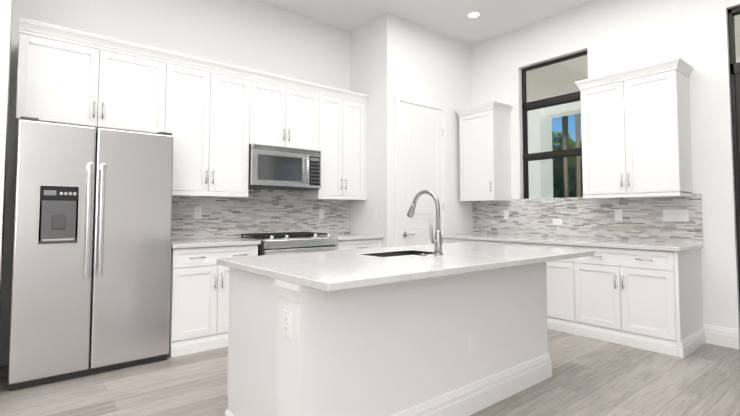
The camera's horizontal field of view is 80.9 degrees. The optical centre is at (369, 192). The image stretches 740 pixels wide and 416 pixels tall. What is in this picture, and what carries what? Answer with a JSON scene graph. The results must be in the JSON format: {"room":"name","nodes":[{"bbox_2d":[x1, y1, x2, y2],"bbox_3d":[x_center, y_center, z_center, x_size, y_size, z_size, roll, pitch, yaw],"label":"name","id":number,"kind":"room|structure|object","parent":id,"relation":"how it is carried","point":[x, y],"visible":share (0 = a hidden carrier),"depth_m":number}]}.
{"room":"kitchen","nodes":[
{"label":"kitchen","id":0,"kind":"room"},
{"bbox_2d":[0,0,12,311],"bbox_3d":[-2.695,-0.439,3.112,0.172,3.500,0.907,2,-4,-39],"label":"wall","id":1,"kind":"structure","parent":0,"point":[6,8],"depth_m":2.82},
{"bbox_2d":[0,0,349,365],"bbox_3d":[-1.592,-0.373,4.507,3.340,3.500,0.150,2,-4,-39],"label":"wall","id":2,"kind":"structure","parent":0,"point":[255,35],"depth_m":4.34},
{"bbox_2d":[15,17,368,200],"bbox_3d":[-1.405,-0.592,4.324,3.293,1.270,0.383,2,-4,-39],"label":"upper cabinet","id":3,"kind":"object","parent":2,"relation":"attached to","point":[214,123],"visible":0.96,"depth_m":3.98},
{"bbox_2d":[248,143,320,190],"bbox_3d":[-0.953,-0.258,4.634,0.805,0.423,0.454,2,-4,-39],"label":"microwave","id":4,"kind":"object","parent":3,"relation":"attached to","point":[271,167],"visible":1,"depth_m":4.47},
{"bbox_2d":[171,189,349,239],"bbox_3d":[-1.128,0.218,4.748,2.278,0.513,0.021,2,-4,-39],"label":"backsplash","id":5,"kind":"structure","parent":2,"relation":"attached to","point":[254,211],"depth_m":4.67},
{"bbox_2d":[0,329,739,415],"bbox_3d":[-0.721,1.247,1.194,9.550,0.050,8.850,2,-4,-39],"label":"floor","id":6,"kind":"structure","parent":0,"point":[592,377],"depth_m":2.89},
{"bbox_2d":[8,116,173,390],"bbox_3d":[-2.163,0.416,3.403,0.985,1.820,0.712,2,-4,-39],"label":"refrigerator","id":7,"kind":"object","parent":6,"relation":"on","point":[91,276],"visible":1,"depth_m":3.12},
{"bbox_2d":[167,245,257,357],"bbox_3d":[-1.509,0.914,3.986,0.745,0.880,0.660,2,-4,-39],"label":"base cabinet","id":8,"kind":"object","parent":6,"relation":"on","point":[199,299],"visible":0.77,"depth_m":3.67},
{"bbox_2d":[171,238,260,248],"bbox_3d":[-1.511,0.458,4.015,0.770,0.035,0.648,2,-4,-39],"label":"countertop","id":9,"kind":"structure","parent":8,"relation":"on","point":[194,243],"depth_m":3.87},
{"bbox_2d":[236,232,337,255],"bbox_3d":[-0.839,0.895,4.472,0.835,0.964,0.728,2,-4,-39],"label":"gas range","id":10,"kind":"object","parent":6,"relation":"on","point":[286,243],"visible":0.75,"depth_m":4.28},
{"bbox_2d":[335,239,381,249],"bbox_3d":[-0.292,0.962,4.987,0.638,0.880,0.660,2,-4,-39],"label":"base cabinet","id":11,"kind":"object","parent":6,"relation":"on","point":[357,244],"visible":0.17,"depth_m":4.77},
{"bbox_2d":[319,233,382,240],"bbox_3d":[-0.298,0.505,5.012,0.643,0.035,0.648,2,-4,-39],"label":"countertop","id":12,"kind":"structure","parent":11,"relation":"on","point":[348,236],"depth_m":4.87},
{"bbox_2d":[217,262,551,415],"bbox_3d":[0.224,0.865,2.796,2.075,0.865,0.870,2,-4,-39],"label":"kitchen island","id":13,"kind":"object","parent":6,"relation":"on","point":[458,329],"depth_m":2.26},
{"bbox_2d":[217,250,464,293],"bbox_3d":[-0.221,0.394,2.362,0.808,0.035,1.176,2,-4,-39],"label":"island countertop","id":14,"kind":"structure","parent":13,"relation":"on","point":[328,272],"depth_m":2.11},
{"bbox_2d":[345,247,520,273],"bbox_3d":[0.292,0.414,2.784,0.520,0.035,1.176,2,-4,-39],"label":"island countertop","id":15,"kind":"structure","parent":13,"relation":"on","point":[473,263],"depth_m":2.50},
{"bbox_2d":[377,250,433,257],"bbox_3d":[0.211,0.520,2.877,0.520,0.231,0.319,2,-4,-39],"label":"sink","id":16,"kind":"object","parent":15,"relation":"in","point":[380,253],"depth_m":3.05},
{"bbox_2d":[407,190,442,255],"bbox_3d":[0.315,0.189,2.860,0.180,0.423,0.306,2,-4,-39],"label":"faucet","id":17,"kind":"object","parent":15,"relation":"on","point":[437,241],"visible":1,"depth_m":2.79},
{"bbox_2d":[443,238,705,357],"bbox_3d":[1.962,0.960,4.685,0.690,0.855,2.530,2,-4,-39],"label":"base cabinet","id":18,"kind":"object","parent":6,"relation":"on","point":[650,300],"visible":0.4,"depth_m":3.84},
{"bbox_2d":[442,234,702,251],"bbox_3d":[1.968,0.515,4.708,0.678,0.035,2.533,2,-4,-39],"label":"countertop","id":19,"kind":"structure","parent":18,"relation":"on","point":[659,246],"depth_m":4.26},
{"bbox_2d":[350,13,472,246],"bbox_3d":[0.531,-0.312,5.792,1.575,3.500,0.860,2,-4,-39],"label":"wall","id":20,"kind":"structure","parent":0,"point":[391,55],"depth_m":5.29},
{"bbox_2d":[395,93,447,246],"bbox_3d":[0.655,0.132,5.270,0.905,2.565,0.067,2,-4,-39],"label":"pantry door","id":21,"kind":"structure","parent":20,"relation":"in","point":[420,145],"depth_m":5.27},
{"bbox_2d":[254,0,594,45],"bbox_3d":[-0.721,-2.324,1.364,9.550,0.100,8.850,2,-4,-39],"label":"ceiling","id":22,"kind":"structure","parent":0,"point":[451,19],"depth_m":5.04},
{"bbox_2d":[467,11,480,17],"bbox_3d":[1.221,-2.094,5.097,0.169,0.006,0.169,-2,-4,42],"label":"recessed light","id":23,"kind":"object","parent":22,"relation":"in","point":[474,14],"visible":1,"depth_m":5.06},
{"bbox_2d":[471,0,739,348],"bbox_3d":[3.589,-0.424,3.422,0.167,3.500,6.690,2,-4,-39],"label":"wall","id":24,"kind":"structure","parent":0,"point":[611,36],"depth_m":4.12},
{"bbox_2d":[455,101,512,201],"bbox_3d":[1.465,-0.498,5.582,0.406,1.203,0.601,2,-4,-39],"label":"upper cabinets","id":25,"kind":"object","parent":24,"relation":"attached to","point":[485,149],"visible":1,"depth_m":5.43},
{"bbox_2d":[522,50,587,198],"bbox_3d":[2.190,-0.702,5.135,0.130,1.782,0.850,2,-4,-39],"label":"window","id":26,"kind":"structure","parent":24,"relation":"in","point":[574,96],"depth_m":5.25},
{"bbox_2d":[473,194,702,243],"bbox_3d":[2.214,0.281,4.935,0.024,0.455,2.553,2,-4,-39],"label":"backsplash","id":27,"kind":"structure","parent":24,"relation":"attached to","point":[676,219],"depth_m":4.65},
{"bbox_2d":[575,57,692,198],"bbox_3d":[2.569,-0.558,4.242,0.406,1.210,0.916,2,-4,-39],"label":"upper cabinet","id":28,"kind":"object","parent":24,"relation":"attached to","point":[636,131],"visible":1,"depth_m":4.06},
{"bbox_2d":[728,6,739,305],"bbox_3d":[4.076,-0.201,2.820,0.145,2.998,2.654,2,-4,-39],"label":"sliding door","id":29,"kind":"structure","parent":24,"relation":"in","point":[735,77],"depth_m":3.84},
{"label":"outside","id":30,"kind":"structure","parent":0,"visible":0},
{"bbox_3d":[4.556,1.385,3.945,2.100,0.055,16.000,2,-4,-39],"label":"pavers","id":31,"kind":"object","parent":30,"visible":0},
{"bbox_2d":[527,59,739,198],"bbox_3d":[4.575,-0.175,4.035,2.150,3.060,16.000,2,-4,-39],"label":"lanai","id":32,"kind":"object","parent":31,"relation":"on","point":[548,113],"depth_m":7.31},
{"bbox_2d":[526,15,739,101],"bbox_3d":[4.560,-1.770,4.098,2.110,0.148,16.000,2,-4,-39],"label":"soffit","id":33,"kind":"structure","parent":32,"relation":"on","point":[575,76],"depth_m":6.00},
{"bbox_3d":[37.014,2.661,30.609,81.950,0.070,120.000,2,-4,-39],"label":"yard","id":34,"kind":"structure","parent":0,"visible":0},
{"bbox_2d":[552,113,582,197],"bbox_3d":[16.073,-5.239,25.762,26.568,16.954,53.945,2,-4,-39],"label":"tree","id":35,"kind":"object","parent":34,"relation":"on","point":[570,190],"depth_m":28.42}
]}

